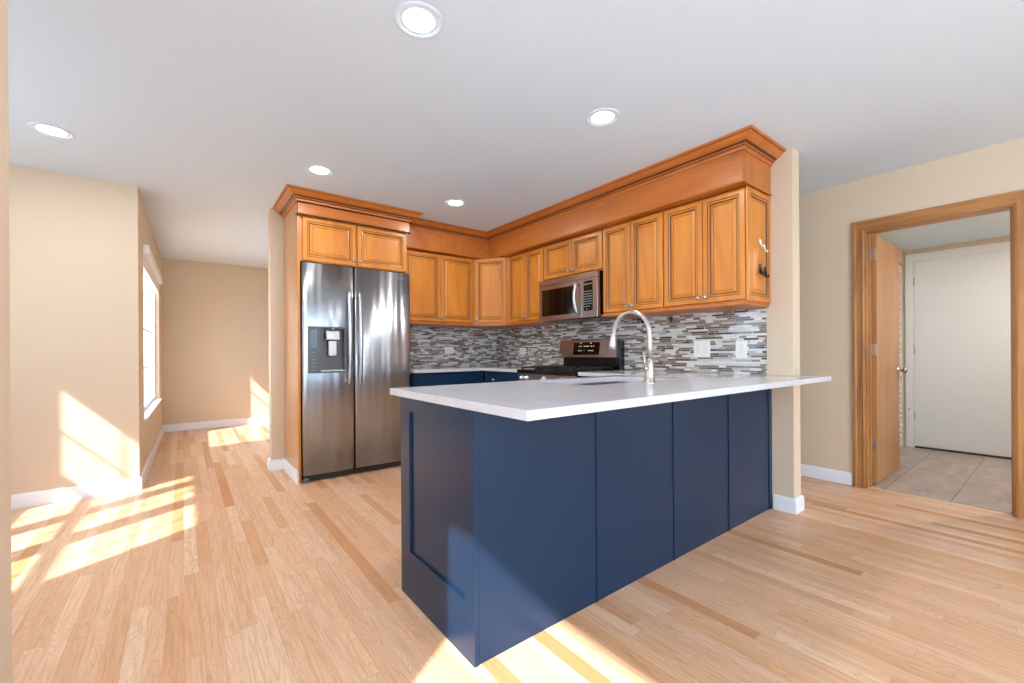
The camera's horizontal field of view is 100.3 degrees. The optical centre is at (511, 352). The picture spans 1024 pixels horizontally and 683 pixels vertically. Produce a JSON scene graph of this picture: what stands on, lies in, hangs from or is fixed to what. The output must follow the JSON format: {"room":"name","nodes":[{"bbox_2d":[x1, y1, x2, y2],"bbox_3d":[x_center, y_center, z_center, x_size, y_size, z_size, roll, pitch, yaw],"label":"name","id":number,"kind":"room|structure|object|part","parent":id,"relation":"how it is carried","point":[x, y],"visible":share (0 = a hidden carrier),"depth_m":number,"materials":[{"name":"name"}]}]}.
{"room":"kitchen","nodes":[
{"label":"kitchen","id":0,"kind":"room"},
{"bbox_2d":[0,0,11,682],"bbox_3d":[-1.745,-0.125,0.474,1.548,2.440,0.120,0,0,-38],"label":"wall","id":1,"kind":"structure","parent":0,"point":[5,420],"depth_m":0.96,"materials":[{"name":"beige paint"}]},
{"bbox_2d":[9,164,139,494],"bbox_3d":[-3.723,-0.114,2.961,1.720,2.440,0.120,0,0,-38],"label":"wall","id":2,"kind":"structure","parent":0,"point":[73,239],"depth_m":3.21,"materials":[{"name":"beige paint"}]},
{"bbox_2d":[11,425,163,508],"bbox_3d":[-4.533,1.061,4.242,1.590,0.100,3.177,0,0,-38],"label":"baseboard","id":3,"kind":"structure","parent":2,"relation":"attached to","point":[28,499],"depth_m":3.24,"materials":[{"name":"white paint"}]},
{"bbox_2d":[138,189,162,474],"bbox_3d":[-4.014,-0.112,4.677,0.140,2.440,3.190,0,0,-37],"label":"wall","id":4,"kind":"structure","parent":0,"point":[149,429],"depth_m":4.32,"materials":[{"name":"beige paint"}]},
{"bbox_2d":[143,271,161,419],"bbox_3d":[-3.926,-0.185,4.580,0.160,1.575,2.090,0,0,-37],"label":"window","id":5,"kind":"structure","parent":4,"relation":"attached to","point":[151,403],"depth_m":4.98,"materials":[{"name":"white paint"}]},
{"bbox_2d":[143,271,152,402],"bbox_3d":[-3.931,-0.192,4.577,0.012,1.470,1.960,0,0,-37],"label":"grille","id":6,"kind":"object","parent":5,"relation":"attached to","point":[150,286],"depth_m":4.98,"materials":[{"name":"white paint"}]},
{"bbox_3d":[-3.931,-0.192,4.577,0.040,1.560,2.050,0,0,-37],"label":"frame","id":7,"kind":"part","parent":5,"relation":"part of","materials":[{"name":"white paint"}]},
{"bbox_3d":[-3.922,0.594,4.580,0.160,0.017,2.090,0,0,-37],"label":"sill","id":8,"kind":"part","parent":5,"relation":"part of","materials":[{"name":"white paint"}]},
{"bbox_2d":[143,244,162,292],"bbox_3d":[-3.881,-0.860,4.617,0.066,0.205,2.050,0,0,-37],"label":"roller blind","id":9,"kind":"object","parent":4,"relation":"attached to","point":[150,267],"visible":0.8,"depth_m":4.29,"materials":[{"name":"white fabric"}]},
{"bbox_2d":[143,258,268,424],"bbox_3d":[-3.787,-0.113,6.905,6.335,2.440,0.120,0,0,-38],"label":"wall","id":10,"kind":"structure","parent":0,"point":[215,317],"depth_m":6.33,"materials":[{"name":"beige paint"}]},
{"bbox_2d":[164,416,268,431],"bbox_3d":[-3.519,1.055,7.021,3.410,0.100,0.015,0,0,-38],"label":"baseboard","id":11,"kind":"structure","parent":10,"relation":"attached to","point":[254,420],"depth_m":6.33,"materials":[{"name":"white paint"}]},
{"bbox_2d":[268,208,493,459],"bbox_3d":[-1.259,-0.128,4.800,2.572,2.440,0.120,0,0,-38],"label":"wall","id":12,"kind":"structure","parent":0,"point":[275,220],"depth_m":4.00,"materials":[{"name":"beige paint"}]},
{"bbox_2d":[268,458,298,483],"bbox_3d":[-2.048,1.046,3.805,0.127,0.100,0.725,0,0,-38],"label":"baseboard","id":13,"kind":"structure","parent":12,"relation":"attached to","point":[277,464],"depth_m":3.95,"materials":[{"name":"white paint"}]},
{"bbox_2d":[272,184,422,273],"bbox_3d":[-1.541,-1.060,4.048,1.188,0.571,0.715,0,0,-38],"label":"upper cabinet","id":14,"kind":"object","parent":12,"relation":"attached to","point":[322,241],"depth_m":3.81,"materials":[{"name":"brown wood"}]},
{"bbox_3d":[-1.588,-0.965,3.730,0.441,0.369,0.020,0,0,-38],"label":"door","id":15,"kind":"part","parent":14,"relation":"part of","materials":[{"name":"brown wood"}]},
{"bbox_3d":[-1.218,-0.967,4.016,0.469,0.369,0.020,0,0,-38],"label":"door","id":16,"kind":"part","parent":14,"relation":"part of","materials":[{"name":"brown wood"}]},
{"bbox_2d":[407,249,474,327],"bbox_3d":[-0.872,-0.679,4.725,0.845,0.764,0.406,0,0,-38],"label":"upper cabinet","id":17,"kind":"object","parent":12,"relation":"attached to","point":[441,286],"visible":0.88,"depth_m":4.59,"materials":[{"name":"brown wood"}]},
{"bbox_3d":[-0.938,-0.691,4.470,0.417,0.722,0.020,0,0,-38],"label":"door","id":18,"kind":"part","parent":17,"relation":"part of","materials":[{"name":"brown wood"}]},
{"bbox_3d":[-0.875,-0.307,4.732,0.845,0.022,0.389,0,0,-38],"label":"light rail","id":19,"kind":"part","parent":17,"relation":"part of","materials":[{"name":"brown wood"}]},
{"bbox_3d":[-0.606,-0.693,4.725,0.412,0.722,0.020,0,0,-38],"label":"door","id":20,"kind":"part","parent":17,"relation":"part of","materials":[{"name":"brown wood"}]},
{"bbox_2d":[410,326,496,367],"bbox_3d":[-0.771,-0.092,5.081,1.439,0.518,0.029,0,0,-38],"label":"backsplash","id":21,"kind":"structure","parent":12,"relation":"attached to","point":[472,346],"depth_m":5.11,"materials":[{"name":"tile"}]},
{"bbox_2d":[445,347,453,353],"bbox_3d":[-0.745,-0.026,5.077,0.120,0.078,0.008,0,0,-38],"label":"wall plate","id":22,"kind":"object","parent":21,"relation":"attached to","point":[448,350],"visible":1,"depth_m":5.08,"materials":[{"name":"white plastic"}]},
{"bbox_2d":[8,0,1023,267],"bbox_3d":[-0.463,-1.403,2.649,6.255,0.100,11.150,0,0,-38],"label":"ceiling","id":23,"kind":"structure","parent":0,"point":[209,108],"depth_m":2.23,"materials":[{"name":"paint"}]},
{"bbox_2d":[27,122,74,138],"bbox_3d":[-2.780,-1.342,2.579,0.200,0.017,0.200,0,0,-38],"label":"recessed light","id":24,"kind":"object","parent":23,"relation":"in","point":[50,130],"visible":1,"depth_m":2.57,"materials":[{"name":"paint"}]},
{"bbox_2d":[305,165,333,175],"bbox_3d":[-1.422,-1.350,3.160,0.200,0.017,0.200,0,0,-38],"label":"recessed light","id":25,"kind":"object","parent":23,"relation":"in","point":[319,170],"visible":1,"depth_m":3.16,"materials":[{"name":"paint"}]},
{"bbox_2d":[394,1,443,38],"bbox_3d":[-0.379,-1.357,1.743,0.200,0.017,0.200,0,0,-38],"label":"recessed light","id":26,"kind":"object","parent":23,"relation":"in","point":[417,20],"visible":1,"depth_m":1.74,"materials":[{"name":"paint"}]},
{"bbox_2d":[444,199,466,206],"bbox_3d":[-0.510,-1.356,3.862,0.200,0.017,0.200,0,0,-38],"label":"recessed light","id":27,"kind":"object","parent":23,"relation":"in","point":[454,202],"visible":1,"depth_m":3.85,"materials":[{"name":"paint"}]},
{"bbox_2d":[585,108,619,126],"bbox_3d":[0.524,-1.362,2.471,0.200,0.017,0.200,0,0,-38],"label":"recessed light","id":28,"kind":"object","parent":23,"relation":"in","point":[601,117],"visible":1,"depth_m":2.47,"materials":[{"name":"paint"}]},
{"bbox_2d":[11,423,1023,682],"bbox_3d":[0.576,1.110,3.438,9.300,0.062,11.150,0,0,-38],"label":"floor","id":29,"kind":"structure","parent":0,"point":[223,567],"depth_m":1.93,"materials":[{"name":"brown wood"}]},
{"bbox_2d":[284,202,300,483],"bbox_3d":[-1.960,-0.104,3.804,0.018,2.400,0.594,0,0,-38],"label":"panel","id":30,"kind":"object","parent":29,"relation":"on","point":[291,221],"visible":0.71,"depth_m":3.74,"materials":[{"name":"brown wood"}]},
{"bbox_2d":[300,262,409,482],"bbox_3d":[-1.524,0.168,4.060,0.962,1.849,0.676,0,0,-38],"label":"refrigerator","id":31,"kind":"object","parent":29,"relation":"on","point":[355,322],"visible":0.89,"depth_m":3.79,"materials":[{"name":"grey metal"}]},
{"bbox_3d":[-1.599,0.139,3.715,0.422,1.790,0.081,0,0,-38],"label":"freezer door","id":32,"kind":"part","parent":31,"relation":"part of","materials":[{"name":"silver metal"}]},
{"bbox_3d":[-1.426,-0.127,3.757,0.034,0.826,0.076,0,0,-38],"label":"handle","id":33,"kind":"part","parent":31,"relation":"part of","materials":[{"name":"metal"}]},
{"bbox_3d":[-1.353,-0.128,3.814,0.034,0.826,0.076,0,0,-38],"label":"handle","id":34,"kind":"part","parent":31,"relation":"part of","materials":[{"name":"metal"}]},
{"bbox_3d":[-1.215,0.137,4.011,0.532,1.790,0.081,0,0,-38],"label":"door","id":35,"kind":"part","parent":31,"relation":"part of","materials":[{"name":"silver metal"}]},
{"bbox_2d":[405,233,406,273],"bbox_3d":[-1.203,-0.109,4.419,0.018,2.400,0.544,0,0,-38],"label":"panel","id":36,"kind":"object","parent":29,"relation":"on","point":[406,233],"visible":0.02,"depth_m":4.21,"materials":[{"name":"brown wood"}]},
{"bbox_2d":[410,371,482,386],"bbox_3d":[-0.816,0.645,4.634,0.810,0.888,0.619,0,0,-38],"label":"base cabinet","id":37,"kind":"object","parent":29,"relation":"on","point":[464,377],"visible":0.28,"depth_m":4.36,"materials":[{"name":"blue paint"}]},
{"bbox_3d":[-0.716,0.296,4.334,0.594,0.165,0.019,0,0,-38],"label":"drawer","id":38,"kind":"part","parent":37,"relation":"part of","materials":[{"name":"blue paint"}]},
{"bbox_2d":[410,365,535,372],"bbox_3d":[-0.376,0.182,4.571,1.432,0.030,1.244,0,0,-38],"label":"countertop","id":39,"kind":"structure","parent":37,"relation":"on","point":[499,368],"depth_m":4.49,"materials":[{"name":"white stone"}]},
{"bbox_3d":[-0.396,0.594,4.580,0.190,0.765,0.019,0,0,-38],"label":"filler panel","id":40,"kind":"part","parent":37,"relation":"part of","materials":[{"name":"blue paint"}]},
{"bbox_2d":[486,371,517,382],"bbox_3d":[0.125,0.639,4.571,0.646,0.888,0.628,0,0,-38],"label":"base cabinet","id":41,"kind":"object","parent":29,"relation":"on","point":[491,376],"visible":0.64,"depth_m":4.42,"materials":[{"name":"blue paint"}]},
{"bbox_2d":[517,338,623,380],"bbox_3d":[0.522,0.477,3.997,0.717,1.208,0.758,0,0,-38],"label":"gas range","id":42,"kind":"object","parent":29,"relation":"on","point":[588,355],"visible":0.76,"depth_m":4.01,"materials":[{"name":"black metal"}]},
{"bbox_3d":[0.298,0.244,3.825,0.030,0.097,0.758,0,0,-38],"label":"knob panel","id":43,"kind":"part","parent":42,"relation":"part of","materials":[{"name":"silver metal"}]},
{"bbox_2d":[517,369,611,375],"bbox_3d":[0.519,0.176,3.996,0.610,0.034,0.758,0,0,-38],"label":"cooktop","id":44,"kind":"object","parent":42,"relation":"in","point":[521,372],"depth_m":3.79,"materials":[{"name":"black ceramic"}]},
{"bbox_3d":[0.732,-0.039,4.175,0.052,0.178,0.735,0,0,-38],"label":"control panel","id":45,"kind":"part","parent":42,"relation":"part of","materials":[{"name":"silver metal"}]},
{"bbox_2d":[401,389,771,667],"bbox_3d":[0.643,0.636,2.453,2.428,0.888,0.622,0,0,-38],"label":"base cabinet","id":46,"kind":"object","parent":29,"relation":"on","point":[511,528],"visible":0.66,"depth_m":1.79,"materials":[{"name":"blue paint"}]},
{"bbox_3d":[-0.312,0.642,1.719,0.020,0.888,0.618,0,0,-38],"label":"panel","id":47,"kind":"part","parent":46,"relation":"part of","materials":[{"name":"blue paint"}]},
{"bbox_3d":[0.120,0.639,1.672,0.604,0.888,0.014,0,0,-38],"label":"panel","id":48,"kind":"part","parent":46,"relation":"part of","materials":[{"name":"blue paint"}]},
{"bbox_2d":[390,370,830,420],"bbox_3d":[0.588,0.176,2.590,2.557,0.030,1.530,0,0,-38],"label":"countertop","id":49,"kind":"structure","parent":46,"relation":"on","point":[527,400],"depth_m":1.83,"materials":[{"name":"white stone"}]},
{"bbox_2d":[580,381,626,384],"bbox_3d":[0.543,0.288,2.475,0.720,0.193,0.420,0,0,-38],"label":"sink","id":50,"kind":"object","parent":49,"relation":"in","point":[613,382],"visible":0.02,"depth_m":2.75,"materials":[{"name":"silver metal"}]},
{"bbox_2d":[609,310,655,382],"bbox_3d":[0.641,-0.036,2.329,0.086,0.394,0.298,0,0,-38],"label":"faucet","id":51,"kind":"object","parent":49,"relation":"on","point":[648,367],"visible":0.98,"depth_m":2.24,"materials":[{"name":"silver metal"}]},
{"bbox_3d":[0.650,-0.096,2.337,0.027,0.274,0.265,0,0,-38],"label":"spout","id":52,"kind":"part","parent":51,"relation":"part of","materials":[{"name":"silver metal"}]},
{"bbox_3d":[0.694,0.044,2.221,0.037,0.100,0.025,0,0,-38],"label":"handle","id":53,"kind":"part","parent":51,"relation":"part of","materials":[{"name":"silver metal"}]},
{"bbox_3d":[0.598,0.636,2.041,0.587,0.888,0.014,0,0,-38],"label":"panel","id":54,"kind":"part","parent":46,"relation":"part of","materials":[{"name":"blue paint"}]},
{"bbox_3d":[1.069,0.634,2.404,0.586,0.888,0.014,0,0,-38],"label":"panel","id":55,"kind":"part","parent":46,"relation":"part of","materials":[{"name":"blue paint"}]},
{"bbox_3d":[1.528,0.631,2.758,0.559,0.888,0.014,0,0,-38],"label":"panel","id":56,"kind":"part","parent":46,"relation":"part of","materials":[{"name":"blue paint"}]},
{"bbox_3d":[1.772,0.629,2.942,0.042,0.888,0.020,0,0,-38],"label":"scribe moulding","id":57,"kind":"part","parent":46,"relation":"part of","materials":[{"name":"blue paint"}]},
{"bbox_2d":[500,147,800,507],"bbox_3d":[-0.099,-0.135,5.499,0.120,2.440,6.610,0,0,-38],"label":"wall","id":58,"kind":"structure","parent":0,"point":[783,312],"depth_m":2.89,"materials":[{"name":"beige paint"}]},
{"bbox_2d":[460,257,530,328],"bbox_3d":[-0.220,-0.682,5.053,0.603,0.764,0.683,0,0,-38],"label":"upper cabinet","id":59,"kind":"object","parent":58,"relation":"attached to","point":[490,275],"visible":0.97,"depth_m":4.80,"materials":[{"name":"brown wood"}]},
{"bbox_3d":[-0.240,-0.695,4.805,0.362,0.722,0.020,0,0,13],"label":"door","id":60,"kind":"part","parent":59,"relation":"part of","materials":[{"name":"brown wood"}]},
{"bbox_3d":[-0.214,-0.311,5.056,0.594,0.022,0.683,0,0,-38],"label":"light rail","id":61,"kind":"part","parent":59,"relation":"part of","materials":[{"name":"brown wood"}]},
{"bbox_2d":[407,125,785,258],"bbox_3d":[0.257,-1.213,3.746,1.442,0.286,3.329,0,0,-38],"label":"crown molding","id":62,"kind":"structure","parent":59,"relation":"on","point":[743,157],"depth_m":3.36,"materials":[{"name":"brown wood"}]},
{"bbox_2d":[507,247,563,325],"bbox_3d":[0.260,-0.685,4.617,0.376,0.764,0.590,0,0,-38],"label":"upper cabinet","id":63,"kind":"object","parent":58,"relation":"attached to","point":[525,270],"visible":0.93,"depth_m":4.52,"materials":[{"name":"brown wood"}]},
{"bbox_3d":[0.056,-0.697,4.640,0.020,0.722,0.292,0,0,-38],"label":"door","id":64,"kind":"part","parent":63,"relation":"part of","materials":[{"name":"brown wood"}]},
{"bbox_3d":[0.233,-0.698,4.409,0.020,0.722,0.282,0,0,-38],"label":"door","id":65,"kind":"part","parent":63,"relation":"part of","materials":[{"name":"brown wood"}]},
{"bbox_3d":[0.269,-0.314,4.622,0.360,0.022,0.590,0,0,-38],"label":"light rail","id":66,"kind":"part","parent":63,"relation":"part of","materials":[{"name":"brown wood"}]},
{"bbox_2d":[544,229,602,280],"bbox_3d":[0.671,-0.892,4.082,0.376,0.355,0.757,0,0,-38],"label":"upper cabinet","id":67,"kind":"object","parent":58,"relation":"attached to","point":[584,253],"visible":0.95,"depth_m":3.95,"materials":[{"name":"brown wood"}]},
{"bbox_3d":[0.443,-0.893,4.136,0.020,0.335,0.380,0,0,-38],"label":"door","id":68,"kind":"part","parent":67,"relation":"part of","materials":[{"name":"brown wood"}]},
{"bbox_2d":[539,270,624,323],"bbox_3d":[0.627,-0.508,4.063,0.461,0.407,0.757,0,0,-38],"label":"microwave","id":69,"kind":"object","parent":67,"relation":"attached to","point":[578,298],"visible":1,"depth_m":3.92,"materials":[{"name":"silver metal"}]},
{"bbox_3d":[0.461,-0.480,4.050,0.040,0.343,0.575,0,0,-38],"label":"door","id":70,"kind":"part","parent":69,"relation":"part of","materials":[{"name":"silver metal"}]},
{"bbox_3d":[0.515,-0.679,3.978,0.040,0.050,0.757,0,0,-38],"label":"vent panel","id":71,"kind":"part","parent":69,"relation":"part of","materials":[{"name":"silver metal"}]},
{"bbox_3d":[0.569,-0.489,3.821,0.074,0.294,0.028,0,0,-38],"label":"handle","id":72,"kind":"part","parent":69,"relation":"part of","materials":[{"name":"metal"}]},
{"bbox_3d":[0.693,-0.481,3.749,0.040,0.343,0.179,0,0,-38],"label":"control panel","id":73,"kind":"part","parent":69,"relation":"part of","materials":[{"name":"silver metal"}]},
{"bbox_3d":[0.671,-0.894,3.839,0.020,0.335,0.361,0,0,-38],"label":"door","id":74,"kind":"part","parent":67,"relation":"part of","materials":[{"name":"brown wood"}]},
{"bbox_2d":[497,308,766,373],"bbox_3d":[0.784,-0.101,4.249,0.008,0.518,3.228,0,0,-38],"label":"backsplash","id":75,"kind":"structure","parent":58,"relation":"attached to","point":[672,342],"depth_m":3.56,"materials":[{"name":"tile"}]},
{"bbox_2d":[519,348,525,354],"bbox_3d":[0.125,-0.017,5.090,0.008,0.080,0.118,0,0,-38],"label":"wall plate","id":76,"kind":"object","parent":75,"relation":"attached to","point":[522,351],"visible":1,"depth_m":5.09,"materials":[{"name":"white plastic"}]},
{"bbox_2d":[694,341,709,356],"bbox_3d":[1.481,-0.027,3.332,0.008,0.128,0.132,0,0,-38],"label":"wall plate","id":77,"kind":"object","parent":75,"relation":"attached to","point":[701,348],"visible":1,"depth_m":3.33,"materials":[{"name":"white plastic"}]},
{"bbox_2d":[736,340,746,357],"bbox_3d":[1.663,-0.026,3.096,0.008,0.125,0.080,0,0,-38],"label":"wall plate","id":78,"kind":"object","parent":75,"relation":"attached to","point":[741,345],"visible":1,"depth_m":3.09,"materials":[{"name":"white plastic"}]},
{"bbox_2d":[602,211,684,318],"bbox_3d":[1.084,-0.690,3.548,0.376,0.764,0.588,0,0,-38],"label":"upper cabinet","id":79,"kind":"object","parent":58,"relation":"attached to","point":[633,251],"visible":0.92,"depth_m":3.42,"materials":[{"name":"brown wood"}]},
{"bbox_3d":[0.877,-0.702,3.574,0.020,0.722,0.282,0,0,-38],"label":"door","id":80,"kind":"part","parent":79,"relation":"part of","materials":[{"name":"brown wood"}]},
{"bbox_3d":[1.092,-0.319,3.553,0.360,0.022,0.588,0,0,-38],"label":"light rail","id":81,"kind":"part","parent":79,"relation":"part of","materials":[{"name":"brown wood"}]},
{"bbox_3d":[1.054,-0.703,3.345,0.020,0.722,0.290,0,0,-38],"label":"door","id":82,"kind":"part","parent":79,"relation":"part of","materials":[{"name":"brown wood"}]},
{"bbox_2d":[663,186,770,313],"bbox_3d":[1.450,-0.693,3.073,0.376,0.764,0.608,0,0,-38],"label":"upper cabinet","id":83,"kind":"object","parent":58,"relation":"attached to","point":[713,253],"visible":1,"depth_m":2.91,"materials":[{"name":"brown wood"}]},
{"bbox_3d":[1.242,-0.704,3.101,0.020,0.722,0.297,0,0,-38],"label":"door","id":84,"kind":"part","parent":83,"relation":"part of","materials":[{"name":"brown wood"}]},
{"bbox_3d":[1.455,-0.321,3.083,0.360,0.022,0.595,0,0,-38],"label":"light rail","id":85,"kind":"part","parent":83,"relation":"part of","materials":[{"name":"brown wood"}]},
{"bbox_3d":[1.421,-0.705,2.869,0.020,0.722,0.282,0,0,-38],"label":"door","id":86,"kind":"part","parent":83,"relation":"part of","materials":[{"name":"brown wood"}]},
{"bbox_3d":[1.645,-0.706,2.847,0.344,0.732,0.013,0,0,-38],"label":"panel","id":87,"kind":"part","parent":83,"relation":"part of","materials":[{"name":"brown wood"}]},
{"bbox_2d":[759,264,764,274],"bbox_3d":[1.654,-0.548,2.821,0.026,0.079,0.033,0,0,-38],"label":"hook","id":88,"kind":"object","parent":83,"relation":"attached to","point":[760,265],"visible":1,"depth_m":2.82,"materials":[{"name":"black metal"}]},
{"bbox_2d":[773,494,803,514],"bbox_3d":[0.743,1.030,4.416,0.150,0.100,3.905,0,0,-38],"label":"baseboard","id":89,"kind":"structure","parent":58,"relation":"attached to","point":[794,506],"depth_m":2.87,"materials":[{"name":"white paint"}]},
{"bbox_2d":[872,234,904,445],"bbox_3d":[3.573,-0.037,4.238,2.065,2.200,0.120,0,0,-38],"label":"wall","id":90,"kind":"structure","parent":0,"point":[901,253],"depth_m":4.81,"materials":[{"name":"beige paint"}]},
{"bbox_2d":[899,265,902,446],"bbox_3d":[4.136,0.040,4.626,0.640,2.020,0.028,0,0,-38],"label":"door","id":91,"kind":"structure","parent":90,"relation":"in","point":[900,266],"depth_m":4.79,"materials":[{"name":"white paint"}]},
{"bbox_2d":[799,137,1023,484],"bbox_3d":[1.984,-0.148,4.510,0.120,2.440,10.720,0,0,-38],"label":"wall","id":92,"kind":"structure","parent":0,"point":[826,216],"depth_m":3.49,"materials":[{"name":"beige paint"}]},
{"bbox_2d":[801,464,851,484],"bbox_3d":[1.530,1.025,4.997,0.015,0.100,3.945,0,0,-38],"label":"baseboard","id":93,"kind":"structure","parent":92,"relation":"attached to","point":[832,475],"depth_m":3.56,"materials":[{"name":"white paint"}]},
{"bbox_2d":[871,235,906,483],"bbox_3d":[3.205,0.053,3.662,0.766,2.000,0.166,0,0,-38],"label":"door","id":94,"kind":"structure","parent":92,"relation":"in","point":[884,255],"depth_m":3.58,"materials":[{"name":"brown wood"}]},
{"bbox_3d":[3.473,0.158,3.868,0.092,0.070,0.166,0,0,-38],"label":"knob","id":95,"kind":"part","parent":94,"relation":"part of","materials":[{"name":"silver metal"}]},
{"bbox_2d":[851,189,1023,518],"bbox_3d":[3.062,0.011,3.099,0.140,2.109,0.933,0,0,-38],"label":"door frame","id":96,"kind":"structure","parent":92,"relation":"attached to","point":[861,232],"depth_m":3.10,"materials":[{"name":"brown wood"}]},
{"bbox_3d":[2.754,0.013,3.398,0.018,2.109,0.083,0,0,-38],"label":"casing","id":97,"kind":"part","parent":96,"relation":"part of","materials":[{"name":"brown wood"}]},
{"bbox_3d":[3.008,-1.001,3.061,0.018,0.083,0.933,0,0,-38],"label":"head casing","id":98,"kind":"part","parent":96,"relation":"part of","materials":[{"name":"brown wood"}]},
{"bbox_3d":[3.273,0.010,2.725,0.018,2.109,0.083,0,0,-38],"label":"casing","id":99,"kind":"part","parent":96,"relation":"part of","materials":[{"name":"brown wood"}]},
{"bbox_2d":[876,210,1009,250],"bbox_3d":[4.199,-1.191,4.032,2.815,0.100,2.250,0,0,-38],"label":"ceiling","id":100,"kind":"structure","parent":0,"point":[994,225],"depth_m":4.07,"materials":[{"name":"paint"}]},
{"bbox_2d":[904,236,1009,446],"bbox_3d":[4.774,-0.044,4.470,0.120,2.200,2.250,0,0,-38],"label":"wall","id":101,"kind":"structure","parent":0,"point":[1001,239],"depth_m":4.64,"materials":[{"name":"beige paint"}]},
{"bbox_2d":[905,241,1009,446],"bbox_3d":[4.750,-0.019,4.388,0.018,2.150,1.056,0,0,-38],"label":"door frame","id":102,"kind":"structure","parent":101,"relation":"attached to","point":[909,259],"depth_m":4.76,"materials":[{"name":"white paint"}]},
{"bbox_2d":[908,250,1010,459],"bbox_3d":[4.755,0.021,4.422,0.209,2.070,0.968,0,0,-38],"label":"door","id":103,"kind":"structure","parent":101,"relation":"in","point":[962,346],"depth_m":4.46,"materials":[{"name":"white paint"}]},
{"bbox_3d":[4.799,1.046,4.421,0.110,0.020,0.910,0,0,-38],"label":"sill","id":104,"kind":"part","parent":103,"relation":"part of","materials":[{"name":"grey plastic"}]}
]}

